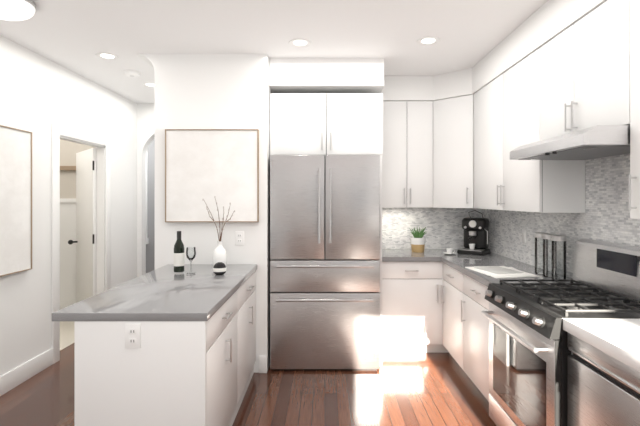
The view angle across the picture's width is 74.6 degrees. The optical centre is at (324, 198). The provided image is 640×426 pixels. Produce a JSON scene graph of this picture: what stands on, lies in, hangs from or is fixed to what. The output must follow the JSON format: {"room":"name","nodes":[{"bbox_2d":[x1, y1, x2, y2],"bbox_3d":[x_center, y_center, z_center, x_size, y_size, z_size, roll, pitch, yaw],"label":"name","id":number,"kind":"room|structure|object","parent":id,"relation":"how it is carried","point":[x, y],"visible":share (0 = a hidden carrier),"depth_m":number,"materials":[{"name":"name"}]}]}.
{"room":"kitchen","nodes":[
{"label":"kitchen","id":0,"kind":"room"},
{"bbox_2d":[0,35,136,375],"bbox_3d":[-2.400,0.120,1.735,0.080,2.620,7.070,0,0,0],"label":"wall","id":1,"kind":"structure","parent":0,"point":[39,94],"depth_m":3.55,"materials":[{"name":"white paint"}]},
{"bbox_2d":[0,125,31,276],"bbox_3d":[-2.339,0.018,2.890,0.038,1.085,0.880,0,0,0],"label":"framed art","id":2,"kind":"object","parent":1,"relation":"attached to","point":[15,200],"visible":1,"depth_m":3.16,"materials":[{"name":"fabric"}]},
{"bbox_2d":[0,348,52,395],"bbox_3d":[-2.353,1.360,0.910,0.015,0.140,5.420,0,0,0],"label":"baseboard","id":3,"kind":"structure","parent":1,"relation":"attached to","point":[17,376],"depth_m":3.29,"materials":[{"name":"white paint"}]},
{"bbox_2d":[51,123,110,363],"bbox_3d":[-2.400,0.390,4.105,0.116,2.080,0.970,0,0,0],"label":"door frame","id":4,"kind":"structure","parent":1,"relation":"attached to","point":[102,145],"depth_m":4.16,"materials":[{"name":"white paint"}]},
{"bbox_2d":[68,148,96,302],"bbox_3d":[-2.721,0.439,4.751,0.556,1.958,0.603,0,0,0],"label":"hall door","id":5,"kind":"structure","parent":1,"relation":"in","point":[86,234],"depth_m":4.69,"materials":[{"name":"white paint"}]},
{"bbox_2d":[60,139,95,308],"bbox_3d":[-3.260,0.120,5.240,1.640,2.620,0.160,0,0,0],"label":"wall","id":6,"kind":"structure","parent":0,"point":[69,150],"depth_m":5.15,"materials":[{"name":"beige paint"}]},
{"bbox_2d":[137,104,154,276],"bbox_3d":[-1.830,0.120,5.055,1.060,2.620,0.670,0,0,0],"label":"wall","id":7,"kind":"structure","parent":0,"point":[145,125],"depth_m":5.27,"materials":[{"name":"white paint"}]},
{"bbox_2d":[146,138,154,272],"bbox_3d":[-2.100,0.120,6.810,4.200,2.620,0.120,0,0,0],"label":"wall","id":8,"kind":"structure","parent":0,"point":[150,256],"depth_m":6.74,"materials":[{"name":"grey paint"}]},
{"bbox_2d":[146,149,148,243],"bbox_3d":[-3.240,-0.085,6.724,0.820,1.630,0.049,0,0,0],"label":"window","id":9,"kind":"structure","parent":8,"relation":"in","point":[147,240],"depth_m":6.72,"materials":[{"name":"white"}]},
{"bbox_2d":[136,54,271,372],"bbox_3d":[-1.018,0.120,4.085,1.085,2.620,1.270,0,0,0],"label":"wall","id":10,"kind":"structure","parent":0,"point":[213,91],"depth_m":3.45,"materials":[{"name":"white paint"}]},
{"bbox_2d":[165,129,258,221],"bbox_3d":[-0.921,-0.185,3.429,0.758,0.756,0.038,0,0,0],"label":"canvas art","id":11,"kind":"object","parent":10,"relation":"attached to","point":[220,165],"visible":0.98,"depth_m":3.42,"materials":[{"name":"white fabric"}]},
{"bbox_2d":[235,231,243,244],"bbox_3d":[-0.700,0.325,3.446,0.072,0.114,0.008,0,0,0],"label":"outlet","id":12,"kind":"object","parent":10,"relation":"attached to","point":[239,237],"visible":1,"depth_m":3.44,"materials":[{"name":"white plastic"}]},
{"bbox_2d":[0,321,495,425],"bbox_3d":[-1.200,1.453,2.650,6.000,0.054,9.100,0,0,0],"label":"floor","id":13,"kind":"structure","parent":0,"point":[418,389],"depth_m":3.03,"materials":[{"name":"brown wood"}]},
{"bbox_2d":[68,268,256,425],"bbox_3d":[-0.858,1.005,2.711,0.651,0.850,1.473,0,0,0],"label":"kitchen island","id":14,"kind":"object","parent":13,"relation":"on","point":[166,345],"depth_m":1.98,"materials":[{"name":"white wood"}]},
{"bbox_2d":[52,264,255,320],"bbox_3d":[-0.923,0.560,2.714,0.735,0.040,1.467,0,0,0],"label":"island countertop","id":15,"kind":"structure","parent":14,"relation":"on","point":[164,293],"depth_m":2.31,"materials":[{"name":"grey stone"}]},
{"bbox_2d":[174,231,184,271],"bbox_3d":[-1.075,0.389,3.094,0.076,0.300,0.076,0,0,0],"label":"wine bottle","id":16,"kind":"object","parent":15,"relation":"on","point":[179,258],"visible":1,"depth_m":3.06,"materials":[{"name":"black glass"}]},
{"bbox_2d":[186,247,195,273],"bbox_3d":[-0.967,0.446,3.030,0.070,0.186,0.070,0,0,0],"label":"wine glass","id":17,"kind":"object","parent":15,"relation":"on","point":[194,254],"visible":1,"depth_m":3.02,"materials":[{"name":"clear glass"}]},
{"bbox_2d":[202,196,234,265],"bbox_3d":[-0.832,0.260,3.287,0.260,0.559,0.108,0,0,0],"label":"vase","id":18,"kind":"object","parent":15,"relation":"on","point":[219,253],"visible":0.96,"depth_m":3.27,"materials":[{"name":"white ceramic"}]},
{"bbox_2d":[213,262,226,274],"bbox_3d":[-0.747,0.497,2.980,0.096,0.084,0.096,0,0,0],"label":"decorative ball","id":19,"kind":"object","parent":15,"relation":"on","point":[219,268],"visible":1,"depth_m":2.95,"materials":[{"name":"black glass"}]},
{"bbox_2d":[270,155,379,369],"bbox_3d":[0.000,0.535,3.900,0.910,1.790,0.981,0,0,0],"label":"fridge","id":20,"kind":"object","parent":13,"relation":"on","point":[324,262],"visible":1,"depth_m":3.47,"materials":[{"name":"grey metal"}]},
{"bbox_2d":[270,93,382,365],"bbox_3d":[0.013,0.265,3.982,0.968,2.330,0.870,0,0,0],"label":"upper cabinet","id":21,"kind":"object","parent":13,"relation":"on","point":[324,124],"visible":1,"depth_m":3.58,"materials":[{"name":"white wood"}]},
{"bbox_2d":[382,265,441,352],"bbox_3d":[0.795,1.000,4.114,0.590,0.860,0.587,0,0,0],"label":"base cabinet","id":22,"kind":"object","parent":13,"relation":"on","point":[434,301],"depth_m":3.82,"materials":[{"name":"white wood"}]},
{"bbox_2d":[382,249,571,288],"bbox_3d":[1.069,0.550,3.518,1.138,0.040,1.780,0,0,0],"label":"countertop","id":23,"kind":"structure","parent":22,"relation":"on","point":[432,268],"depth_m":3.80,"materials":[{"name":"grey stone"}]},
{"bbox_2d":[409,227,425,252],"bbox_3d":[0.919,0.404,4.160,0.180,0.250,0.149,0,0,0],"label":"plant pot","id":24,"kind":"object","parent":23,"relation":"on","point":[418,242],"visible":1,"depth_m":4.11,"materials":[{"name":"brown"}]},
{"bbox_2d":[443,248,455,254],"bbox_3d":[1.180,0.501,3.980,0.124,0.055,0.124,0,0,0],"label":"coffee cup","id":25,"kind":"object","parent":23,"relation":"on","point":[449,251],"visible":1,"depth_m":3.96,"materials":[{"name":"white ceramic"}]},
{"bbox_2d":[457,210,489,254],"bbox_3d":[1.444,0.322,4.072,0.351,0.414,0.361,0,0,0],"label":"espresso machine","id":26,"kind":"object","parent":23,"relation":"on","point":[476,236],"visible":1,"depth_m":4.04,"materials":[{"name":"black plastic"}]},
{"bbox_2d":[465,266,539,277],"bbox_3d":[1.259,0.522,3.020,0.345,0.013,0.456,0,0,-5],"label":"booklet","id":27,"kind":"object","parent":23,"relation":"on","point":[501,272],"visible":1,"depth_m":2.97,"materials":[{"name":"white paper"}]},
{"bbox_2d":[534,232,547,274],"bbox_3d":[1.520,0.384,2.950,0.088,0.290,0.088,0,0,0],"label":"canister","id":28,"kind":"object","parent":23,"relation":"on","point":[537,235],"visible":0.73,"depth_m":2.94,"materials":[{"name":"clear glass"}]},
{"bbox_2d":[542,233,556,277],"bbox_3d":[1.520,0.384,2.840,0.088,0.290,0.088,0,0,0],"label":"canister","id":29,"kind":"object","parent":23,"relation":"on","point":[545,236],"visible":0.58,"depth_m":2.83,"materials":[{"name":"clear glass"}]},
{"bbox_2d":[551,235,566,278],"bbox_3d":[1.520,0.384,2.730,0.088,0.290,0.088,0,0,0],"label":"canister","id":30,"kind":"object","parent":23,"relation":"on","point":[555,238],"visible":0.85,"depth_m":2.70,"materials":[{"name":"clear glass"}]},
{"bbox_2d":[442,289,489,401],"bbox_3d":[1.352,1.000,3.234,0.570,0.860,1.212,0,0,0],"label":"base cabinet","id":31,"kind":"object","parent":13,"relation":"on","point":[465,330],"depth_m":3.13,"materials":[{"name":"white wood"}]},
{"bbox_2d":[481,239,639,425],"bbox_3d":[1.292,0.840,2.242,0.676,1.180,0.760,0,0,0],"label":"range","id":32,"kind":"object","parent":13,"relation":"on","point":[529,351],"visible":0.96,"depth_m":2.18,"materials":[{"name":"silver metal"}]},
{"bbox_2d":[563,319,639,425],"bbox_3d":[1.344,0.980,1.503,0.588,0.900,0.706,0,0,0],"label":"dishwasher","id":33,"kind":"object","parent":13,"relation":"on","point":[603,373],"visible":1,"depth_m":1.64,"materials":[{"name":"silver metal"}]},
{"bbox_2d":[0,0,547,103],"bbox_3d":[-1.200,-1.215,2.650,6.000,0.050,9.100,0,0,0],"label":"ceiling","id":34,"kind":"structure","parent":0,"point":[75,36],"depth_m":2.99,"materials":[{"name":"white paint"}]},
{"bbox_2d":[0,0,35,20],"bbox_3d":[-1.930,-1.137,2.500,0.350,0.104,0.350,0,0,0],"label":"ceiling light","id":35,"kind":"object","parent":34,"relation":"attached to","point":[15,10],"visible":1,"depth_m":2.49,"materials":[{"name":"white"}]},
{"bbox_2d":[95,53,118,59],"bbox_3d":[-1.820,-1.187,3.510,0.176,0.005,0.176,0,0,0],"label":"recessed light","id":36,"kind":"object","parent":34,"relation":"in","point":[109,56],"visible":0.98,"depth_m":3.52,"materials":[{"name":"white paint"}]},
{"bbox_2d":[124,70,139,77],"bbox_3d":[-1.815,-1.169,3.950,0.136,0.040,0.136,0,0,0],"label":"smoke detector","id":37,"kind":"object","parent":34,"relation":"attached to","point":[132,73],"visible":1,"depth_m":3.91,"materials":[{"name":"white plastic"}]},
{"bbox_2d":[142,83,154,87],"bbox_3d":[-1.820,-1.187,4.400,0.176,0.005,0.176,0,0,0],"label":"recessed light","id":38,"kind":"object","parent":34,"relation":"in","point":[152,85],"visible":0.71,"depth_m":4.38,"materials":[{"name":"white paint"}]},
{"bbox_2d":[289,39,311,47],"bbox_3d":[-0.190,-1.187,3.210,0.176,0.005,0.176,0,0,0],"label":"recessed light","id":39,"kind":"object","parent":34,"relation":"in","point":[301,43],"visible":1,"depth_m":3.21,"materials":[{"name":"white paint"}]},
{"bbox_2d":[269,58,480,100],"bbox_3d":[0.427,-1.071,3.981,1.800,0.236,0.873,0,0,0],"label":"soffit","id":40,"kind":"structure","parent":34,"relation":"attached to","point":[286,75],"depth_m":3.57,"materials":[{"name":"white paint"}]},
{"bbox_2d":[417,36,439,45],"bbox_3d":[0.780,-1.187,3.170,0.176,0.005,0.176,0,0,0],"label":"recessed light","id":41,"kind":"object","parent":34,"relation":"in","point":[425,41],"visible":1,"depth_m":3.17,"materials":[{"name":"white paint"}]},
{"bbox_2d":[481,0,606,88],"bbox_3d":[1.488,-1.071,2.659,0.321,0.236,3.518,0,0,0],"label":"soffit","id":42,"kind":"structure","parent":34,"relation":"attached to","point":[545,23],"depth_m":2.68,"materials":[{"name":"white paint"}]},
{"bbox_3d":[1.710,0.120,1.310,0.120,2.620,6.220,0,0,0],"label":"wall","id":43,"kind":"structure","parent":0,"visible":0},
{"bbox_2d":[382,101,429,207],"bbox_3d":[0.798,-0.430,4.246,0.505,1.040,0.323,0,0,0],"label":"upper cabinet","id":44,"kind":"object","parent":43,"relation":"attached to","point":[406,124],"depth_m":4.09,"materials":[{"name":"white wood"}]},
{"bbox_2d":[430,94,473,207],"bbox_3d":[1.344,-0.430,4.114,0.587,1.040,0.588,0,0,0],"label":"upper cabinet","id":45,"kind":"object","parent":43,"relation":"attached to","point":[451,119],"depth_m":3.95,"materials":[{"name":"white wood"}]},
{"bbox_2d":[474,75,501,209],"bbox_3d":[1.494,-0.430,3.505,0.287,1.040,0.630,0,0,0],"label":"upper cabinet","id":46,"kind":"object","parent":43,"relation":"attached to","point":[488,100],"depth_m":3.47,"materials":[{"name":"white wood"}]},
{"bbox_2d":[502,49,584,212],"bbox_3d":[1.494,-0.430,2.916,0.287,1.040,0.548,0,0,0],"label":"upper cabinet","id":47,"kind":"object","parent":43,"relation":"attached to","point":[540,186],"depth_m":2.77,"materials":[{"name":"white wood"}]},
{"bbox_2d":[538,27,569,140],"bbox_3d":[1.494,-0.640,2.461,0.287,0.620,0.362,0,0,0],"label":"upper cabinet","id":48,"kind":"object","parent":43,"relation":"attached to","point":[554,56],"depth_m":2.47,"materials":[{"name":"white wood"}]},
{"bbox_2d":[570,0,629,132],"bbox_3d":[1.494,-0.640,2.071,0.287,0.620,0.418,0,0,0],"label":"upper cabinet","id":49,"kind":"object","parent":43,"relation":"attached to","point":[583,73],"depth_m":2.05,"materials":[{"name":"white wood"}]},
{"bbox_2d":[509,125,629,159],"bbox_3d":[1.393,-0.277,2.242,0.487,0.097,0.752,0,0,0],"label":"range hood","id":50,"kind":"object","parent":49,"relation":"attached to","point":[597,142],"visible":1,"depth_m":2.05,"materials":[{"name":"silver metal"}]},
{"bbox_2d":[628,0,639,218],"bbox_3d":[1.494,-0.430,1.531,0.287,1.040,0.662,0,0,0],"label":"upper cabinet","id":51,"kind":"object","parent":43,"relation":"attached to","point":[634,177],"depth_m":1.83,"materials":[{"name":"white wood"}]},
{"bbox_3d":[0.647,0.120,4.480,2.245,2.620,0.120,0,0,0],"label":"wall","id":52,"kind":"structure","parent":0,"visible":0},
{"bbox_2d":[382,208,477,248],"bbox_3d":[1.055,0.321,4.415,1.110,0.458,0.010,0,0,0],"label":"backsplash","id":53,"kind":"structure","parent":52,"relation":"attached to","point":[443,230],"depth_m":4.41,"materials":[{"name":"tile"}]},
{"bbox_2d":[478,154,639,278],"bbox_3d":[1.645,0.090,2.660,0.010,0.920,3.520,0,0,0],"label":"backsplash","id":54,"kind":"structure","parent":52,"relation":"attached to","point":[605,216],"depth_m":2.65,"materials":[{"name":"tile"}]},
{"bbox_2d":[522,229,526,243],"bbox_3d":[1.636,0.310,3.450,0.008,0.114,0.072,0,0,0],"label":"outlet","id":55,"kind":"object","parent":54,"relation":"attached to","point":[524,235],"visible":1,"depth_m":3.44,"materials":[{"name":"white plastic"}]}
]}

